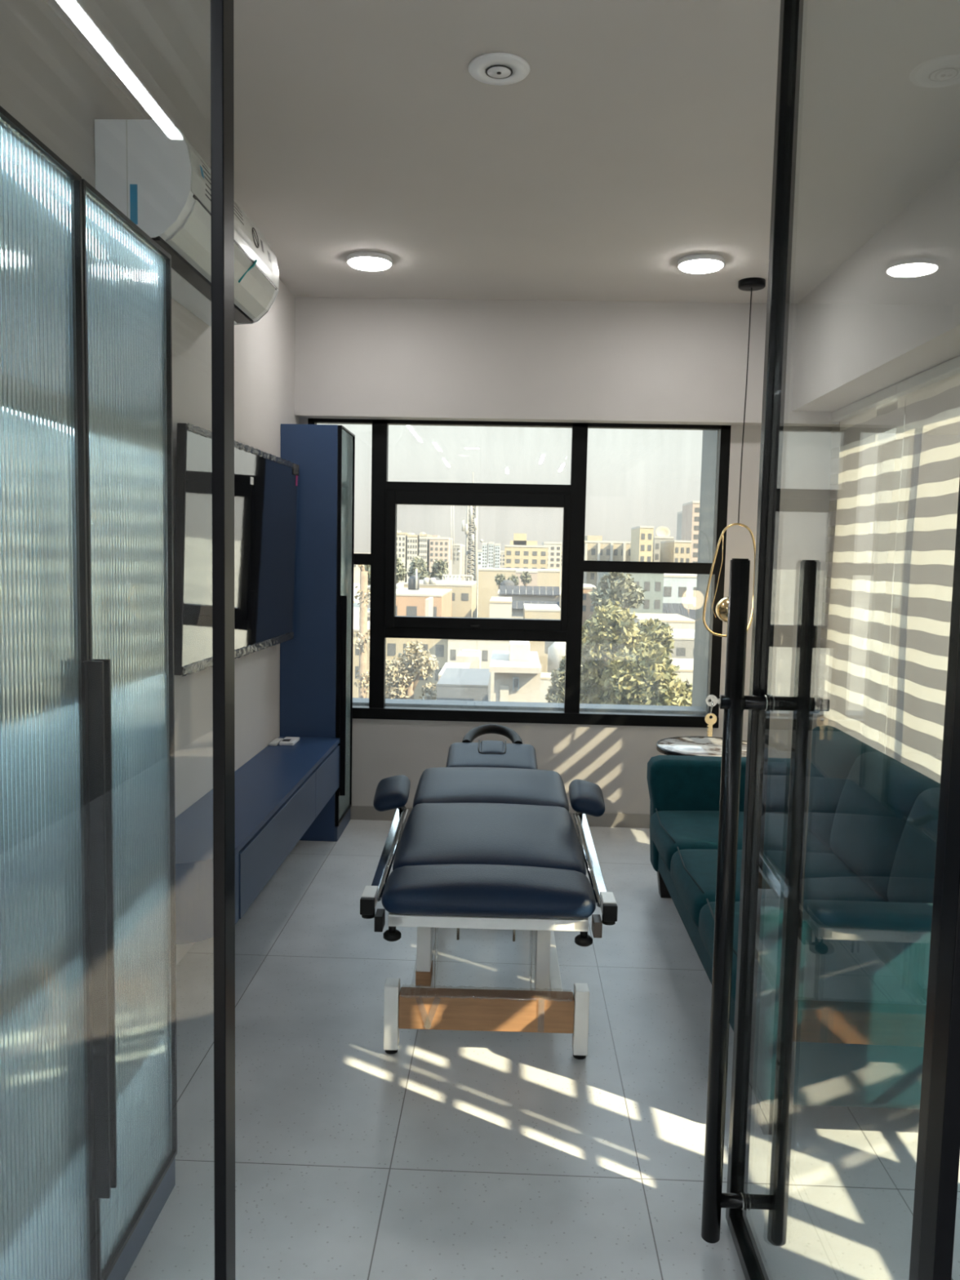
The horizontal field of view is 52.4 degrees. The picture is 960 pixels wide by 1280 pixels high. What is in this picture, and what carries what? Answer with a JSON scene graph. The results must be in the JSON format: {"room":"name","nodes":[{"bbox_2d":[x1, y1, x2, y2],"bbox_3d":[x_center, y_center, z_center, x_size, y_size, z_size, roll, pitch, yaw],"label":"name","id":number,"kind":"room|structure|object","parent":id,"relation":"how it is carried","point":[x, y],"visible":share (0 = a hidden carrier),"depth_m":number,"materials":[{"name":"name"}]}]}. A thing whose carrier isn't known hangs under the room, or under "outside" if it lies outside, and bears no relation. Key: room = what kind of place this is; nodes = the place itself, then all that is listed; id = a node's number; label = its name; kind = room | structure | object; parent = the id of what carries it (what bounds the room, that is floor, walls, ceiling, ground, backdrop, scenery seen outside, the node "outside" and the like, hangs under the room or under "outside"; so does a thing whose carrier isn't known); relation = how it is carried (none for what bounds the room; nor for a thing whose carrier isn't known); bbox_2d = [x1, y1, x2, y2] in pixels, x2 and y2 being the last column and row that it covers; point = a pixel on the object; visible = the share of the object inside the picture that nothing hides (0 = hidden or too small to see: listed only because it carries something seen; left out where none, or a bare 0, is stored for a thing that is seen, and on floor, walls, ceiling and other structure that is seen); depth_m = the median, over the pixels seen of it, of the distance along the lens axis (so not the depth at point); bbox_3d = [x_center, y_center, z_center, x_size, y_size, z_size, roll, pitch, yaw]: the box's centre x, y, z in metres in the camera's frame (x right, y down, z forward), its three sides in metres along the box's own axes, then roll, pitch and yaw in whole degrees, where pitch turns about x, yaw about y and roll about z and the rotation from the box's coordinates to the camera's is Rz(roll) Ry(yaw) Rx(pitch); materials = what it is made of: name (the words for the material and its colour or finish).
{"room":"massage treatment room","nodes":[
{"label":"massage treatment room","id":0,"kind":"room"},
{"bbox_2d":[0,0,299,964],"bbox_3d":[-1.107,-0.225,3.252,0.120,2.772,4.363,1,5,2],"label":"wall","id":1,"kind":"structure","parent":0,"point":[51,83],"depth_m":3.48,"materials":[{"name":"paint"}]},
{"bbox_2d":[94,119,279,326],"bbox_3d":[-0.889,-1.283,3.131,0.271,0.316,1.001,1,5,2],"label":"air conditioner","id":2,"kind":"object","parent":1,"relation":"attached to","point":[149,171],"visible":0.86,"depth_m":2.65,"materials":[{"name":"white plastic"}]},
{"bbox_2d":[173,422,299,676],"bbox_3d":[-0.978,-0.364,4.025,0.096,0.852,1.524,1,5,3],"label":"television","id":3,"kind":"object","parent":1,"relation":"attached to","point":[265,484],"visible":0.89,"depth_m":3.89,"materials":[{"name":"glass"}]},
{"bbox_2d":[174,736,339,944],"bbox_3d":[-0.894,0.703,3.920,0.305,0.250,2.024,1,5,2],"label":"cabinet","id":4,"kind":"object","parent":1,"relation":"attached to","point":[280,791],"visible":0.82,"depth_m":3.54,"materials":[{"name":"blue laminate"}]},
{"bbox_2d":[268,737,283,746],"bbox_3d":[-0.992,0.496,4.746,0.037,0.012,0.140,1,5,2],"label":"plug","id":5,"kind":"object","parent":4,"relation":"on","point":[275,742],"visible":0.88,"depth_m":4.72,"materials":[{"name":"plastic"}]},
{"bbox_2d":[279,737,299,745],"bbox_3d":[-0.930,0.492,4.764,0.070,0.020,0.140,1,5,2],"label":"dock","id":6,"kind":"object","parent":4,"relation":"on","point":[286,740],"visible":1,"depth_m":4.71,"materials":[{"name":"white plastic"}]},
{"bbox_2d":[44,0,959,303],"bbox_3d":[0.435,-1.631,3.102,3.200,0.120,4.410,1,5,2],"label":"ceiling","id":7,"kind":"structure","parent":0,"point":[637,140],"depth_m":2.98,"materials":[{"name":"paint"}]},
{"bbox_2d":[346,251,392,271],"bbox_3d":[-0.491,-1.683,4.345,0.202,0.033,0.202,1,5,2],"label":"recessed light","id":8,"kind":"object","parent":7,"relation":"in","point":[362,260],"visible":1,"depth_m":4.29,"materials":[{"name":"white plastic"}]},
{"bbox_2d":[348,257,391,271],"bbox_3d":[-0.491,-1.672,4.346,0.188,0.010,0.188,1,5,2],"label":"diffuser","id":9,"kind":"object","parent":8,"relation":"attached to","point":[368,264],"depth_m":4.32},
{"bbox_2d":[467,52,530,84],"bbox_3d":[0.051,-1.530,2.623,0.168,0.014,0.168,1,5,2],"label":"ceiling sensor","id":10,"kind":"object","parent":7,"relation":"attached to","point":[494,68],"visible":1,"depth_m":2.61,"materials":[{"name":"white plastic"}]},
{"bbox_2d":[677,253,724,273],"bbox_3d":[0.969,-1.647,4.279,0.202,0.033,0.202,1,5,2],"label":"recessed light","id":11,"kind":"object","parent":7,"relation":"in","point":[696,263],"visible":1,"depth_m":4.23,"materials":[{"name":"white plastic"}]},
{"bbox_2d":[679,259,723,273],"bbox_3d":[0.969,-1.636,4.280,0.188,0.010,0.188,1,5,2],"label":"diffuser","id":12,"kind":"object","parent":11,"relation":"attached to","point":[692,266],"depth_m":4.25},
{"bbox_2d":[702,277,765,637],"bbox_3d":[1.221,-0.849,4.664,0.223,1.680,0.143,4,6,28],"label":"pendant lamp","id":13,"kind":"object","parent":7,"relation":"hanging from","point":[749,284],"visible":0.73,"depth_m":4.68,"materials":[{"name":"gold metal"}]},
{"bbox_2d":[124,819,959,1279],"bbox_3d":[-0.295,1.553,-0.257,4.300,0.120,11.600,1,5,2],"label":"floor","id":14,"kind":"structure","parent":0,"point":[449,1154],"depth_m":2.53,"materials":[{"name":"tile"}]},
{"bbox_2d":[0,106,177,1279],"bbox_3d":[-0.882,0.255,1.746,0.440,2.090,0.865,1,5,2],"label":"tall cabinet","id":15,"kind":"object","parent":14,"relation":"on","point":[88,1063],"visible":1,"depth_m":1.71,"materials":[{"name":"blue glass"}]},
{"bbox_2d":[280,423,355,841],"bbox_3d":[-0.827,-0.035,5.077,0.331,2.086,0.410,1,5,2],"label":"tall cabinet","id":16,"kind":"object","parent":14,"relation":"on","point":[316,665],"visible":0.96,"depth_m":4.88,"materials":[{"name":"blue laminate"}]},
{"bbox_2d":[360,724,617,1059],"bbox_3d":[0.030,0.801,3.594,0.765,0.715,2.085,1,5,1],"label":"table","id":17,"kind":"object","parent":14,"relation":"on","point":[489,838],"visible":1,"depth_m":2.85,"materials":[{"name":"leather"}]},
{"bbox_2d":[382,864,595,919],"bbox_3d":[0.024,0.678,2.662,0.571,0.092,0.251,1,5,1],"label":"cushion","id":18,"kind":"object","parent":17,"relation":"on","point":[411,891],"depth_m":2.57,"materials":[{"name":"leather"}]},
{"bbox_2d":[392,802,586,875],"bbox_3d":[0.033,0.632,3.127,0.571,0.096,0.708,1,5,1],"label":"cushion","id":19,"kind":"object","parent":17,"relation":"on","point":[534,834],"depth_m":3.01,"materials":[{"name":"leather"}]},
{"bbox_2d":[413,767,568,811],"bbox_3d":[0.043,0.573,3.718,0.571,0.100,0.505,1,5,1],"label":"cushion","id":20,"kind":"object","parent":17,"relation":"on","point":[435,784],"depth_m":3.63,"materials":[{"name":"leather"}]},
{"bbox_2d":[656,736,746,756],"bbox_3d":[1.115,0.797,4.753,0.522,0.566,0.522,1,5,2],"label":"side table","id":21,"kind":"object","parent":14,"relation":"on","point":[680,745],"visible":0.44,"depth_m":4.73,"materials":[{"name":"stone"}]},
{"bbox_2d":[646,724,940,1134],"bbox_3d":[1.171,0.808,3.376,0.952,0.787,1.940,1,5,2],"label":"sofa","id":22,"kind":"object","parent":14,"relation":"on","point":[873,820],"visible":0.81,"depth_m":2.85,"materials":[{"name":"teal fabric"}]},
{"bbox_2d":[698,901,739,1004],"bbox_3d":[1.006,0.908,2.833,0.662,0.150,0.564,1,5,2],"label":"seat cushion","id":23,"kind":"object","parent":22,"relation":"on","point":[706,908],"depth_m":2.92,"materials":[{"name":"teal fabric"}]},
{"bbox_2d":[649,810,834,871],"bbox_3d":[1.042,0.813,3.928,0.662,0.150,0.564,1,5,2],"label":"seat cushion","id":24,"kind":"object","parent":22,"relation":"on","point":[668,829],"depth_m":3.83,"materials":[{"name":"teal fabric"}]},
{"bbox_2d":[670,848,888,928],"bbox_3d":[1.024,0.860,3.381,0.662,0.150,0.564,1,5,2],"label":"seat cushion","id":25,"kind":"object","parent":22,"relation":"on","point":[693,872],"depth_m":3.30,"materials":[{"name":"teal fabric"}]},
{"bbox_2d":[787,724,877,848],"bbox_3d":[1.408,0.580,3.896,0.241,0.414,0.607,1,5,2],"label":"cushion","id":26,"kind":"object","parent":22,"relation":"on","point":[834,752],"depth_m":3.73,"materials":[{"name":"teal fabric"}]},
{"bbox_2d":[830,751,940,900],"bbox_3d":[1.390,0.628,3.348,0.241,0.414,0.607,1,5,2],"label":"cushion","id":27,"kind":"object","parent":22,"relation":"on","point":[873,795],"depth_m":3.26,"materials":[{"name":"teal fabric"}]},
{"bbox_2d":[887,787,939,902],"bbox_3d":[1.372,0.676,2.801,0.241,0.414,0.607,1,5,2],"label":"cushion","id":28,"kind":"object","parent":22,"relation":"on","point":[912,834],"depth_m":2.91,"materials":[{"name":"teal fabric"}]},
{"bbox_2d":[294,297,839,813],"bbox_3d":[0.546,-0.366,5.245,3.052,2.772,0.261,1,5,2],"label":"wall","id":29,"kind":"structure","parent":0,"point":[361,358],"depth_m":5.05,"materials":[{"name":"paint"}]},
{"bbox_2d":[350,805,649,828],"bbox_3d":[0.407,0.976,5.342,2.832,0.076,0.012,1,5,2],"label":"baseboard","id":30,"kind":"structure","parent":29,"relation":"attached to","point":[357,812],"depth_m":5.33,"materials":[{"name":"grey tile"}]},
{"bbox_2d":[307,417,731,728],"bbox_3d":[0.186,-0.370,5.250,2.239,1.640,0.096,1,5,2],"label":"window","id":31,"kind":"structure","parent":29,"relation":"in","point":[386,495],"depth_m":5.24,"materials":[{"name":"black metal"}]},
{"bbox_2d":[352,697,706,715],"bbox_3d":[0.076,0.473,5.566,2.430,0.225,0.180,1,5,2],"label":"window sill","id":32,"kind":"structure","parent":29,"relation":"attached to","point":[356,701],"depth_m":5.49,"materials":[{"name":"stone"}]},
{"bbox_2d":[691,430,718,711],"bbox_3d":[1.344,-0.443,5.579,0.120,2.300,0.430,1,5,2],"label":"trim","id":33,"kind":"structure","parent":29,"relation":"attached to","point":[710,437],"depth_m":5.57,"materials":[{"name":"metal"}]},
{"bbox_2d":[816,383,906,754],"bbox_3d":[1.807,-0.175,4.717,0.070,1.928,0.948,1,5,2],"label":"zebra blind","id":34,"kind":"object","parent":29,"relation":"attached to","point":[867,441],"visible":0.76,"depth_m":4.62,"materials":[{"name":"beige fabric"}]},
{"bbox_2d":[210,0,959,1279],"bbox_3d":[0.234,-0.006,1.086,3.000,2.772,0.040,1,5,2],"label":"door frame","id":35,"kind":"structure","parent":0,"point":[943,1135],"depth_m":1.10,"materials":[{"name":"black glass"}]},
{"bbox_2d":[701,0,959,1279],"bbox_3d":[0.589,-0.028,1.578,0.218,2.720,0.950,1,5,2],"label":"door","id":36,"kind":"structure","parent":35,"relation":"in","point":[736,1200],"depth_m":2.00,"materials":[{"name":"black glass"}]},
{"bbox_2d":[705,694,720,706],"bbox_3d":[0.483,0.124,1.983,0.048,0.024,0.002,1,5,2],"label":"key","id":37,"kind":"object","parent":36,"relation":"attached to","point":[712,697],"visible":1,"depth_m":1.98,"materials":[{"name":"metal"}]},
{"bbox_2d":[791,160,959,411],"bbox_3d":[1.780,-1.258,2.936,0.483,0.538,4.102,1,5,2],"label":"soffit","id":38,"kind":"object","parent":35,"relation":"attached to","point":[888,315],"depth_m":3.79,"materials":[{"name":"paint"}]},
{"bbox_2d":[884,355,959,783],"bbox_3d":[1.771,-0.081,3.646,0.070,1.928,1.197,1,5,2],"label":"zebra blind","id":39,"kind":"object","parent":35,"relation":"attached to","point":[924,565],"visible":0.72,"depth_m":3.91,"materials":[{"name":"beige fabric"}]},
{"label":"outside","id":40,"kind":"structure","parent":0,"visible":0},
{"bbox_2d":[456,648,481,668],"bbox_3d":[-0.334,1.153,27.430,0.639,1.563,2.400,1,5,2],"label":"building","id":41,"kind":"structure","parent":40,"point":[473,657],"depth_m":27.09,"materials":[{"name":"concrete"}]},
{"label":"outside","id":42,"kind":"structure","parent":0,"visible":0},
{"bbox_2d":[499,585,559,604],"bbox_3d":[3.056,-2.338,60.700,3.727,2.026,1.519,1,5,2],"label":"solar array","id":43,"kind":"object","parent":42,"point":[538,593],"visible":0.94,"depth_m":60.24,"materials":[{"name":"metal"}]},
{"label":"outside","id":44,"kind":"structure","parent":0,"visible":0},
{"bbox_2d":[511,600,559,618],"bbox_3d":[2.817,-1.206,54.278,3.152,1.930,1.519,1,5,2],"label":"solar array","id":45,"kind":"object","parent":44,"point":[517,606],"visible":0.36,"depth_m":53.85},
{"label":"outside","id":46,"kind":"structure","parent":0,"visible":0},
{"bbox_2d":[662,603,695,620],"bbox_3d":[11.195,-0.882,55.546,2.052,2.344,1.540,1,5,2],"label":"solar array","id":47,"kind":"object","parent":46,"point":[691,615],"visible":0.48,"depth_m":55.62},
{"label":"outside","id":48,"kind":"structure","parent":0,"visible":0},
{"bbox_2d":[450,471,483,608],"bbox_3d":[-1.110,-8.480,83.294,2.807,11.654,1.868,1,5,2],"label":"mast","id":49,"kind":"object","parent":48,"point":[471,522],"visible":0.7,"depth_m":83.21,"materials":[{"name":"metal"}]},
{"bbox_3d":[0.471,0.139,1.983,0.006,0.028,0.011,1,5,2],"label":"ring","id":50,"kind":"object","parent":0,"visible":0},
{"bbox_2d":[704,713,716,736],"bbox_3d":[0.469,0.172,1.984,0.024,0.048,0.002,1,5,2],"label":"key","id":51,"kind":"object","parent":50,"relation":"hanging from","point":[710,722],"visible":1,"depth_m":1.98,"materials":[{"name":"gold metal"}]},
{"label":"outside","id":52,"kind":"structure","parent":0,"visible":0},
{"bbox_2d":[353,563,893,748],"bbox_3d":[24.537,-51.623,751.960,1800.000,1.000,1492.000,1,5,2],"label":"ground","id":53,"kind":"structure","parent":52,"point":[356,608],"depth_m":235.19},
{"bbox_2d":[353,552,365,582],"bbox_3d":[-51.555,-31.689,428.193,7.024,12.887,15.207,1,5,2],"label":"block","id":54,"kind":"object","parent":53,"relation":"on","point":[357,570],"visible":0.07,"depth_m":421.12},
{"bbox_2d":[353,564,370,697],"bbox_3d":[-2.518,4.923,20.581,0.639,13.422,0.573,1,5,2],"label":"tree","id":55,"kind":"object","parent":53,"relation":"on","point":[363,675],"visible":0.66,"depth_m":20.09,"materials":[{"name":"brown plant"}]},
{"bbox_2d":[364,564,370,585],"bbox_3d":[-13.507,-3.604,120.659,3.076,12.415,4.385,1,5,2],"label":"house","id":56,"kind":"structure","parent":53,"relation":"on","point":[367,567],"depth_m":119.05,"materials":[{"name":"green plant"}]},
{"bbox_2d":[352,621,448,699],"bbox_3d":[-2.819,4.751,37.660,3.384,10.760,6.017,1,5,2],"label":"building","id":57,"kind":"structure","parent":53,"relation":"on","point":[437,647],"depth_m":34.28,"materials":[{"name":"paint"}]},
{"bbox_2d":[395,557,406,583],"bbox_3d":[-10.427,-3.831,120.533,3.245,13.016,4.311,1,5,2],"label":"tree","id":58,"kind":"object","parent":53,"relation":"on","point":[400,572],"visible":0.43,"depth_m":118.90,"materials":[{"name":"green plant"}]},
{"bbox_2d":[396,530,408,583],"bbox_3d":[-19.130,-17.090,237.114,3.453,18.635,14.113,1,5,2],"label":"apartment block","id":59,"kind":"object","parent":53,"relation":"on","point":[402,537],"visible":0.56,"depth_m":229.80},
{"bbox_2d":[385,640,439,699],"bbox_3d":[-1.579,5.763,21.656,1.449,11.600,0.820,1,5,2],"label":"leafy tree","id":60,"kind":"object","parent":53,"relation":"on","point":[399,688],"visible":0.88,"depth_m":21.09,"materials":[{"name":"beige plant"}]},
{"bbox_2d":[406,533,419,582],"bbox_3d":[-15.829,-16.766,237.033,2.508,18.140,14.113,1,5,2],"label":"apartment block","id":61,"kind":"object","parent":53,"relation":"on","point":[412,539],"visible":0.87,"depth_m":229.69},
{"bbox_2d":[407,555,430,579],"bbox_3d":[-7.732,-3.852,120.387,3.157,13.195,4.367,1,5,2],"label":"tree","id":62,"kind":"object","parent":53,"relation":"on","point":[418,563],"visible":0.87,"depth_m":119.31,"materials":[{"name":"green plant"}]},
{"bbox_2d":[395,587,452,617],"bbox_3d":[-3.601,2.769,57.094,3.184,11.269,9.026,1,5,2],"label":"brick house","id":63,"kind":"structure","parent":53,"relation":"on","point":[409,602],"depth_m":52.21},
{"bbox_2d":[408,568,419,590],"bbox_3d":[-3.916,-3.615,58.055,0.718,1.236,0.662,4,6,25],"label":"water tank","id":64,"kind":"object","parent":63,"relation":"on","point":[413,581],"visible":1,"depth_m":57.79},
{"bbox_2d":[422,577,435,584],"bbox_3d":[-3.097,-3.628,60.047,0.787,0.423,0.393,1,5,2],"label":"water tank","id":65,"kind":"object","parent":63,"relation":"on","point":[426,580],"visible":1,"depth_m":59.89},
{"bbox_2d":[418,532,431,571],"bbox_3d":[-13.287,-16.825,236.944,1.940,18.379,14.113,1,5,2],"label":"apartment block","id":66,"kind":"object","parent":53,"relation":"on","point":[424,539],"visible":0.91,"depth_m":229.63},
{"bbox_2d":[425,596,433,616],"bbox_3d":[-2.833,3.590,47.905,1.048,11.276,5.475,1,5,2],"label":"house","id":67,"kind":"structure","parent":53,"relation":"on","point":[429,601],"depth_m":47.02,"materials":[{"name":"paint"}]},
{"bbox_2d":[428,559,449,579],"bbox_3d":[-4.968,-3.607,120.408,3.110,12.818,4.577,1,5,2],"label":"tree","id":68,"kind":"object","parent":53,"relation":"on","point":[439,568],"visible":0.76,"depth_m":119.31,"materials":[{"name":"green plant"}]},
{"bbox_2d":[404,579,476,617],"bbox_3d":[-2.659,1.822,66.519,4.346,11.544,8.030,1,5,2],"label":"brick house","id":69,"kind":"structure","parent":53,"relation":"on","point":[464,592],"depth_m":62.11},
{"bbox_2d":[428,534,452,578],"bbox_3d":[-9.519,-16.402,236.857,4.574,17.707,14.113,1,5,2],"label":"apartment block","id":70,"kind":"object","parent":53,"relation":"on","point":[439,547],"visible":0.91,"depth_m":229.52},
{"bbox_2d":[438,662,470,679],"bbox_3d":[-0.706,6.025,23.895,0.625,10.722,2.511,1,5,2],"label":"brick house","id":71,"kind":"structure","parent":53,"relation":"on","point":[464,665],"depth_m":23.90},
{"bbox_2d":[451,543,462,574],"bbox_3d":[-7.116,-17.704,261.766,4.027,16.035,14.125,1,5,2],"label":"apartment block","id":72,"kind":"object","parent":53,"relation":"on","point":[458,557],"visible":0.38,"depth_m":254.62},
{"bbox_2d":[436,667,490,701],"bbox_3d":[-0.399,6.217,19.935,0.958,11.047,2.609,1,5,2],"label":"building","id":73,"kind":"structure","parent":53,"relation":"on","point":[455,683],"depth_m":18.20,"materials":[{"name":"stone"}]},
{"bbox_2d":[462,544,465,580],"bbox_3d":[-9.990,-38.995,492.452,3.697,17.898,15.239,1,5,2],"label":"block","id":74,"kind":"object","parent":53,"relation":"on","point":[464,546],"visible":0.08,"depth_m":489.23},
{"bbox_2d":[473,550,482,585],"bbox_3d":[0.092,-31.648,426.489,5.251,15.240,15.207,1,5,2],"label":"block","id":75,"kind":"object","parent":53,"relation":"on","point":[479,552],"visible":0.3,"depth_m":418.77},
{"bbox_2d":[447,639,509,701],"bbox_3d":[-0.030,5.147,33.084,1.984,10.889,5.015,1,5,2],"label":"building","id":76,"kind":"structure","parent":53,"relation":"on","point":[455,646],"depth_m":30.16,"materials":[{"name":"concrete"}]},
{"bbox_2d":[481,542,488,568],"bbox_3d":[1.853,-29.185,383.971,1.955,17.858,10.187,1,5,2],"label":"tower block","id":77,"kind":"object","parent":53,"relation":"on","point":[485,545],"visible":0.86,"depth_m":378.69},
{"bbox_2d":[488,542,493,568],"bbox_3d":[4.329,-29.306,383.878,1.954,18.217,10.187,1,5,2],"label":"tower block","id":78,"kind":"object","parent":53,"relation":"on","point":[491,556],"visible":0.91,"depth_m":378.69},
{"bbox_2d":[494,543,500,568],"bbox_3d":[6.815,-28.965,383.826,1.953,17.650,10.187,1,5,2],"label":"tower block","id":79,"kind":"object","parent":53,"relation":"on","point":[497,552],"visible":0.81,"depth_m":378.60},
{"bbox_2d":[488,596,511,618],"bbox_3d":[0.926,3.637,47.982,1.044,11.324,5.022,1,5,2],"label":"building","id":80,"kind":"structure","parent":53,"relation":"on","point":[500,606],"depth_m":45.05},
{"bbox_2d":[494,572,506,590],"bbox_3d":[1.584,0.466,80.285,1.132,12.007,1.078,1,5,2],"label":"round bush","id":81,"kind":"object","parent":53,"relation":"on","point":[499,578],"visible":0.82,"depth_m":79.67,"materials":[{"name":"green plant"}]},
{"bbox_2d":[499,551,504,568],"bbox_3d":[10.665,-35.291,470.002,3.521,15.309,15.228,1,5,2],"label":"block","id":82,"kind":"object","parent":53,"relation":"on","point":[502,553],"visible":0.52,"depth_m":462.29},
{"bbox_2d":[507,573,519,586],"bbox_3d":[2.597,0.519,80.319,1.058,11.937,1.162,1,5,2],"label":"round bush","id":83,"kind":"object","parent":53,"relation":"on","point":[514,579],"visible":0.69,"depth_m":79.61,"materials":[{"name":"green plant"}]},
{"bbox_2d":[488,650,541,702],"bbox_3d":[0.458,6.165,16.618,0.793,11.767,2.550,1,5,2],"label":"building","id":84,"kind":"structure","parent":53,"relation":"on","point":[513,681],"depth_m":15.11,"materials":[{"name":"concrete"}]},
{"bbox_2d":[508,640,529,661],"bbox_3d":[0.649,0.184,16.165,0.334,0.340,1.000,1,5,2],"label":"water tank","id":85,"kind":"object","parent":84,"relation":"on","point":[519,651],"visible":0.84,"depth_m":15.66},
{"bbox_2d":[477,567,559,617],"bbox_3d":[3.976,-1.500,103.161,8.351,12.013,6.049,1,5,2],"label":"building","id":86,"kind":"structure","parent":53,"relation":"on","point":[487,587],"depth_m":99.86,"materials":[{"name":"concrete"}]},
{"bbox_2d":[519,570,532,587],"bbox_3d":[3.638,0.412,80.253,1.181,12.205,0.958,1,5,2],"label":"round bush","id":87,"kind":"object","parent":53,"relation":"on","point":[526,578],"visible":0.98,"depth_m":79.59,"materials":[{"name":"green plant"}]},
{"bbox_2d":[504,533,548,568],"bbox_3d":[5.736,-5.513,125.847,5.306,16.103,12.059,1,5,2],"label":"stepped building","id":88,"kind":"structure","parent":53,"relation":"on","point":[521,553],"depth_m":119.45,"materials":[{"name":"concrete"}]},
{"bbox_2d":[515,569,537,590],"bbox_3d":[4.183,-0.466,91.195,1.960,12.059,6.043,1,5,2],"label":"brick house","id":89,"kind":"structure","parent":53,"relation":"on","point":[533,573],"depth_m":87.76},
{"bbox_2d":[523,603,560,672],"bbox_3d":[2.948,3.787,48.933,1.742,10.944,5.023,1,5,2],"label":"building","id":90,"kind":"structure","parent":53,"relation":"on","point":[548,611],"depth_m":46.14,"materials":[{"name":"concrete"}]},
{"bbox_2d":[539,672,551,702],"bbox_3d":[1.737,6.154,23.072,1.054,10.711,1.011,1,5,2],"label":"wall","id":91,"kind":"structure","parent":53,"relation":"on","point":[545,677],"depth_m":22.15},
{"bbox_2d":[544,641,554,653],"bbox_3d":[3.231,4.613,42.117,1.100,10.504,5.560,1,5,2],"label":"house","id":92,"kind":"structure","parent":53,"relation":"on","point":[547,644],"depth_m":41.47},
{"bbox_2d":[542,542,561,591],"bbox_3d":[10.013,-6.254,139.698,2.446,15.329,10.066,1,5,2],"label":"apartment block","id":93,"kind":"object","parent":53,"relation":"on","point":[554,548],"visible":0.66,"depth_m":134.24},
{"bbox_2d":[547,641,565,672],"bbox_3d":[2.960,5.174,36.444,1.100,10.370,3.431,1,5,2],"label":"house","id":94,"kind":"structure","parent":53,"relation":"on","point":[557,650],"depth_m":35.65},
{"bbox_2d":[545,655,582,702],"bbox_3d":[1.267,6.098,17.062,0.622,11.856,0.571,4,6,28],"label":"leafy tree","id":95,"kind":"object","parent":53,"relation":"on","point":[556,691],"visible":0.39,"depth_m":16.48,"materials":[{"name":"green plant"}]},
{"bbox_2d":[582,583,597,625],"bbox_3d":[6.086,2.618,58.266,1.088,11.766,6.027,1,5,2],"label":"house","id":96,"kind":"structure","parent":53,"relation":"on","point":[588,608],"depth_m":54.86,"materials":[{"name":"brick"}]},
{"bbox_2d":[583,535,631,586],"bbox_3d":[14.596,-3.763,110.320,7.279,15.705,12.700,1,5,2],"label":"building","id":97,"kind":"structure","parent":53,"relation":"on","point":[595,549],"depth_m":104.16,"materials":[{"name":"concrete"}]},
{"bbox_2d":[587,572,645,609],"bbox_3d":[6.293,3.020,46.238,2.789,13.082,1.954,1,5,2],"label":"tree","id":98,"kind":"object","parent":53,"relation":"on","point":[613,586],"visible":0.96,"depth_m":45.39,"materials":[{"name":"green plant"}]},
{"bbox_2d":[598,572,663,613],"bbox_3d":[7.625,2.745,51.197,2.656,12.815,6.024,1,5,2],"label":"house","id":99,"kind":"structure","parent":53,"relation":"on","point":[652,583],"depth_m":47.72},
{"bbox_2d":[579,599,692,706],"bbox_3d":[2.400,5.627,17.610,2.776,12.745,2.118,3,5,16],"label":"leafy tree","id":100,"kind":"object","parent":53,"relation":"on","point":[624,661],"visible":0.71,"depth_m":16.71,"materials":[{"name":"green plant"}]},
{"bbox_2d":[630,525,653,561],"bbox_3d":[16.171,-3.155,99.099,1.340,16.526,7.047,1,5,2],"label":"apartment block","id":101,"kind":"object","parent":53,"relation":"on","point":[642,536],"visible":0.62,"depth_m":95.14,"materials":[{"name":"concrete"}]},
{"bbox_2d":[629,613,695,629],"bbox_3d":[7.679,4.430,42.808,2.348,10.932,5.020,1,5,2],"label":"building","id":102,"kind":"structure","parent":53,"relation":"on","point":[677,621],"depth_m":40.64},
{"bbox_2d":[652,526,673,561],"bbox_3d":[20.154,-4.446,111.908,2.142,17.018,9.053,1,5,2],"label":"building","id":103,"kind":"structure","parent":53,"relation":"on","point":[663,533],"depth_m":107.00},
{"bbox_2d":[659,540,691,562],"bbox_3d":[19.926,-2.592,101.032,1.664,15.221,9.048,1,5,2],"label":"apartment block","id":104,"kind":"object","parent":53,"relation":"on","point":[671,551],"visible":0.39,"depth_m":96.08,"materials":[{"name":"concrete"}]},
{"bbox_2d":[675,511,682,540],"bbox_3d":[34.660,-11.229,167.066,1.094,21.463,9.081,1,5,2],"label":"tower block","id":105,"kind":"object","parent":53,"relation":"on","point":[679,513],"visible":0.03,"depth_m":168.21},
{"bbox_2d":[662,573,697,613],"bbox_3d":[12.403,2.068,62.026,3.480,12.463,8.028,1,5,2],"label":"house","id":106,"kind":"structure","parent":53,"relation":"on","point":[678,588],"depth_m":57.59,"materials":[{"name":"paint"}]},
{"bbox_2d":[668,628,694,658],"bbox_3d":[6.819,5.181,34.367,2.216,10.879,4.016,1,5,2],"label":"building","id":107,"kind":"structure","parent":53,"relation":"on","point":[684,639],"depth_m":31.95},
{"bbox_2d":[669,657,693,684],"bbox_3d":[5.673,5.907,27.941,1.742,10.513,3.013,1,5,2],"label":"building","id":108,"kind":"structure","parent":53,"relation":"on","point":[686,669],"depth_m":26.23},
{"bbox_2d":[680,501,699,562],"bbox_3d":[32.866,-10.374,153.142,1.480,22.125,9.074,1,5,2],"label":"tower block","id":109,"kind":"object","parent":53,"relation":"on","point":[691,510],"visible":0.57,"depth_m":148.44,"materials":[{"name":"concrete"}]},
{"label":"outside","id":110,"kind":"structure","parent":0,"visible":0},
{"bbox_2d":[442,574,472,581],"bbox_3d":[-1.559,-2.961,73.111,2.213,3.975,6.000,1,5,2],"label":"terrace","id":111,"kind":"object","parent":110,"point":[447,577],"visible":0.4,"depth_m":70.14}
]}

